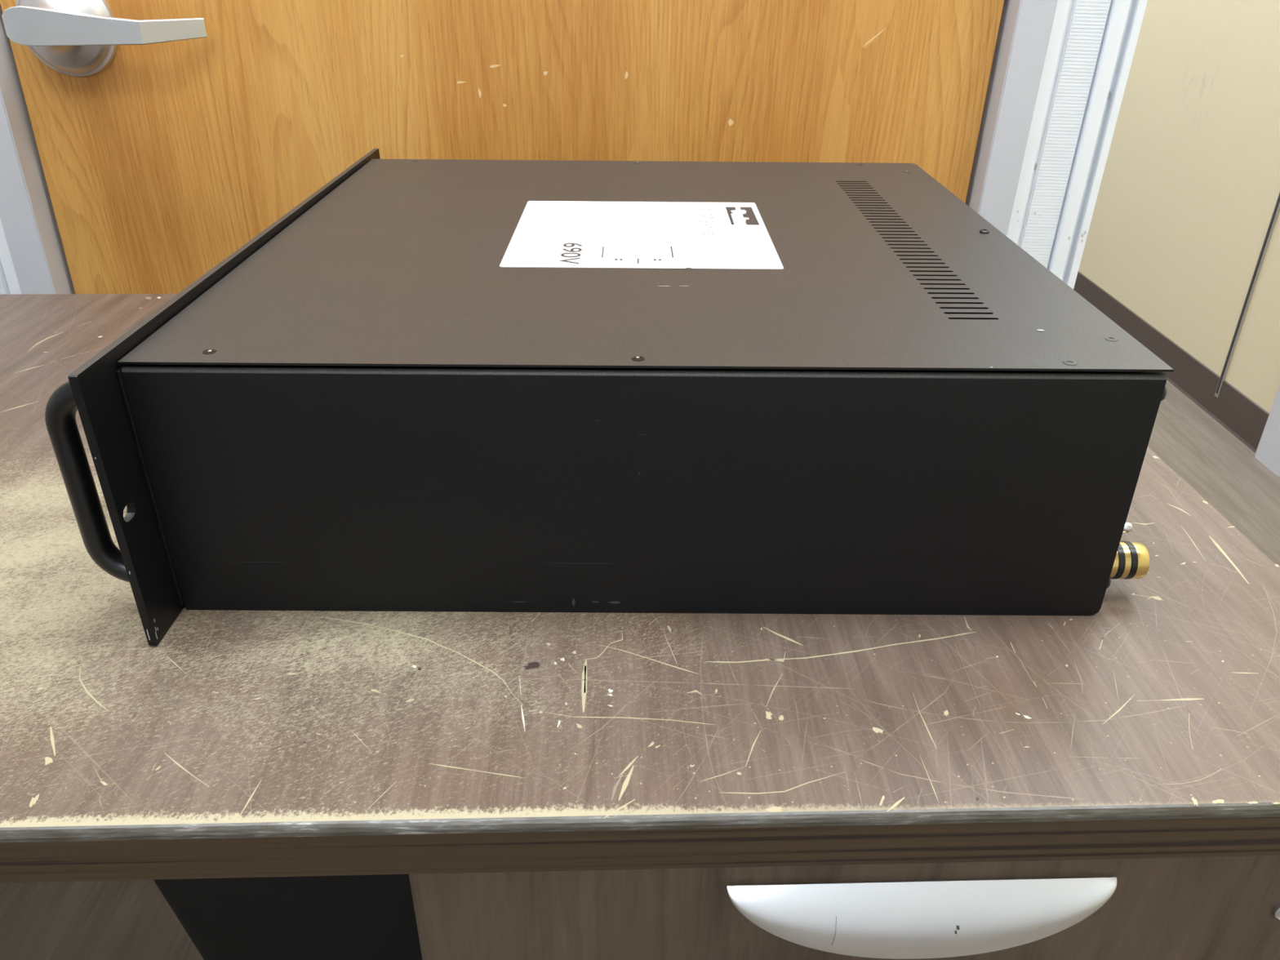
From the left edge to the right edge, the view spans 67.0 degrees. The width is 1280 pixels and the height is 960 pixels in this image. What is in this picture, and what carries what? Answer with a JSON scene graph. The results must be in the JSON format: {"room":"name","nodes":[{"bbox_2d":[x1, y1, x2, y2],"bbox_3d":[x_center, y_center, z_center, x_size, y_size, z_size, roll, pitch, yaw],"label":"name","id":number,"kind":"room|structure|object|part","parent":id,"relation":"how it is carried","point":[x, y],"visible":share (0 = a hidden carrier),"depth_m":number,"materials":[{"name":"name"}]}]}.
{"room":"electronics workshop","nodes":[
{"label":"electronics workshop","id":0,"kind":"room"},
{"bbox_2d":[0,380,1279,959],"bbox_3d":[-0.648,0.461,1.305,4.345,0.050,6.300,0,29,0],"label":"floor","id":1,"kind":"structure","parent":0,"point":[117,919],"depth_m":1.18,"materials":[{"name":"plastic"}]},
{"bbox_2d":[153,874,422,959],"bbox_3d":[-0.281,0.391,0.991,0.340,0.382,0.248,0,29,0],"label":"desk opening","id":2,"kind":"object","parent":1,"relation":"on","point":[345,917],"visible":0.16,"depth_m":0.87,"materials":[{"name":"black plastic"}]},
{"bbox_2d":[0,293,1279,883],"bbox_3d":[-0.403,0.304,0.777,1.446,0.740,0.603,-1,29,-2],"label":"desk","id":3,"kind":"object","parent":1,"relation":"on","point":[238,744],"visible":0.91,"depth_m":0.39,"materials":[{"name":"brown wood"}]},
{"bbox_2d":[44,148,1173,645],"bbox_3d":[-0.004,-0.098,0.611,0.494,0.130,0.482,0,29,0],"label":"amplifier","id":4,"kind":"object","parent":3,"relation":"on","point":[424,384],"visible":1,"depth_m":0.43,"materials":[{"name":"black metal"}]},
{"bbox_3d":[-0.234,0.003,0.424,0.034,0.102,0.011,0,29,0],"label":"handle","id":5,"kind":"part","parent":4,"relation":"part of","materials":[{"name":"black paint"}]},
{"bbox_3d":[-0.216,-0.100,0.610,0.004,0.130,0.482,0,29,0],"label":"panel","id":6,"kind":"part","parent":4,"relation":"part of","materials":[{"name":"black metal"}]},
{"bbox_3d":[0.002,0.007,0.430,0.430,0.122,0.009,0,29,0],"label":"panel","id":7,"kind":"part","parent":4,"relation":"part of","materials":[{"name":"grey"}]},
{"bbox_3d":[0.003,-0.150,0.582,0.431,0.001,0.428,0,29,0],"label":"lid","id":8,"kind":"part","parent":4,"relation":"part of","materials":[{"name":"black paint"}]},
{"bbox_2d":[1123,521,1132,533],"bbox_3d":[0.225,0.022,0.458,0.016,0.009,0.009,0,29,0],"label":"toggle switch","id":9,"kind":"object","parent":4,"relation":"attached to","point":[1128,526],"depth_m":0.46,"materials":[{"name":"silver metal"}]},
{"bbox_2d":[408,855,1279,959],"bbox_3d":[0.110,0.322,0.779,0.417,0.714,0.571,-1,29,-2],"label":"drawer","id":10,"kind":"object","parent":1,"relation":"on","point":[1216,908],"visible":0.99,"depth_m":0.38,"materials":[{"name":"brown wood"}]},
{"bbox_3d":[0.109,0.171,0.376,0.152,0.031,0.013,-1,29,-2],"label":"drawer pull","id":11,"kind":"part","parent":10,"relation":"part of","materials":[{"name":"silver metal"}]},
{"bbox_2d":[1078,0,1279,413],"bbox_3d":[1.485,-0.705,0.658,0.100,2.650,6.300,0,29,0],"label":"wall","id":12,"kind":"structure","parent":0,"point":[1189,189],"depth_m":2.46,"materials":[{"name":"beige paint"}]},
{"bbox_2d":[1073,271,1269,453],"bbox_3d":[1.424,-0.583,3.072,0.006,0.097,1.993,0,29,0],"label":"baseboard","id":13,"kind":"structure","parent":12,"relation":"attached to","point":[1239,415],"depth_m":2.50,"materials":[{"name":"brown plastic"}]},
{"bbox_2d":[1213,192,1279,397],"bbox_3d":[1.433,-1.339,1.761,0.006,2.590,0.014,0,29,0],"label":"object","id":14,"kind":"structure","parent":12,"relation":"attached to","point":[1277,209],"depth_m":2.26,"materials":[{"name":"silver metal"}]},
{"bbox_2d":[1254,385,1279,477],"bbox_3d":[1.424,-0.968,1.659,0.019,2.140,0.107,0,29,0],"label":"trim","id":15,"kind":"structure","parent":12,"relation":"attached to","point":[1268,451],"depth_m":2.15,"materials":[{"name":"grey metal"}]},
{"bbox_3d":[-1.115,-0.767,0.729,3.190,2.650,0.100,0,29,0],"label":"wall","id":16,"kind":"structure","parent":0,"visible":0},
{"bbox_2d":[0,218,22,294],"bbox_3d":[-0.643,-0.759,0.719,0.081,2.653,0.103,2,29,-1],"label":"trim","id":17,"kind":"structure","parent":16,"relation":"attached to","point":[9,282],"depth_m":0.97,"materials":[{"name":"white paint"}]},
{"bbox_2d":[0,0,1004,293],"bbox_3d":[-0.121,-0.502,0.814,0.903,2.104,0.114,2,29,-1],"label":"door","id":18,"kind":"structure","parent":16,"relation":"in","point":[170,135],"depth_m":0.90,"materials":[{"name":"brown wood"}]},
{"bbox_3d":[-0.461,-0.391,0.832,0.160,0.032,0.041,-2,29,-5],"label":"lever handle","id":19,"kind":"part","parent":18,"relation":"part of","materials":[{"name":"silver metal"}]},
{"bbox_2d":[0,0,1057,293],"bbox_3d":[-0.122,-0.523,0.833,0.979,2.162,0.082,2,29,-1],"label":"trim","id":20,"kind":"structure","parent":16,"relation":"attached to","point":[27,214],"depth_m":0.91,"materials":[{"name":"grey paint"}]},
{"bbox_2d":[1006,0,1147,288],"bbox_3d":[0.415,-0.737,0.731,0.081,2.615,0.103,2,29,-1],"label":"trim","id":21,"kind":"structure","parent":16,"relation":"attached to","point":[1091,46],"depth_m":0.90,"materials":[{"name":"white paint"}]}
]}

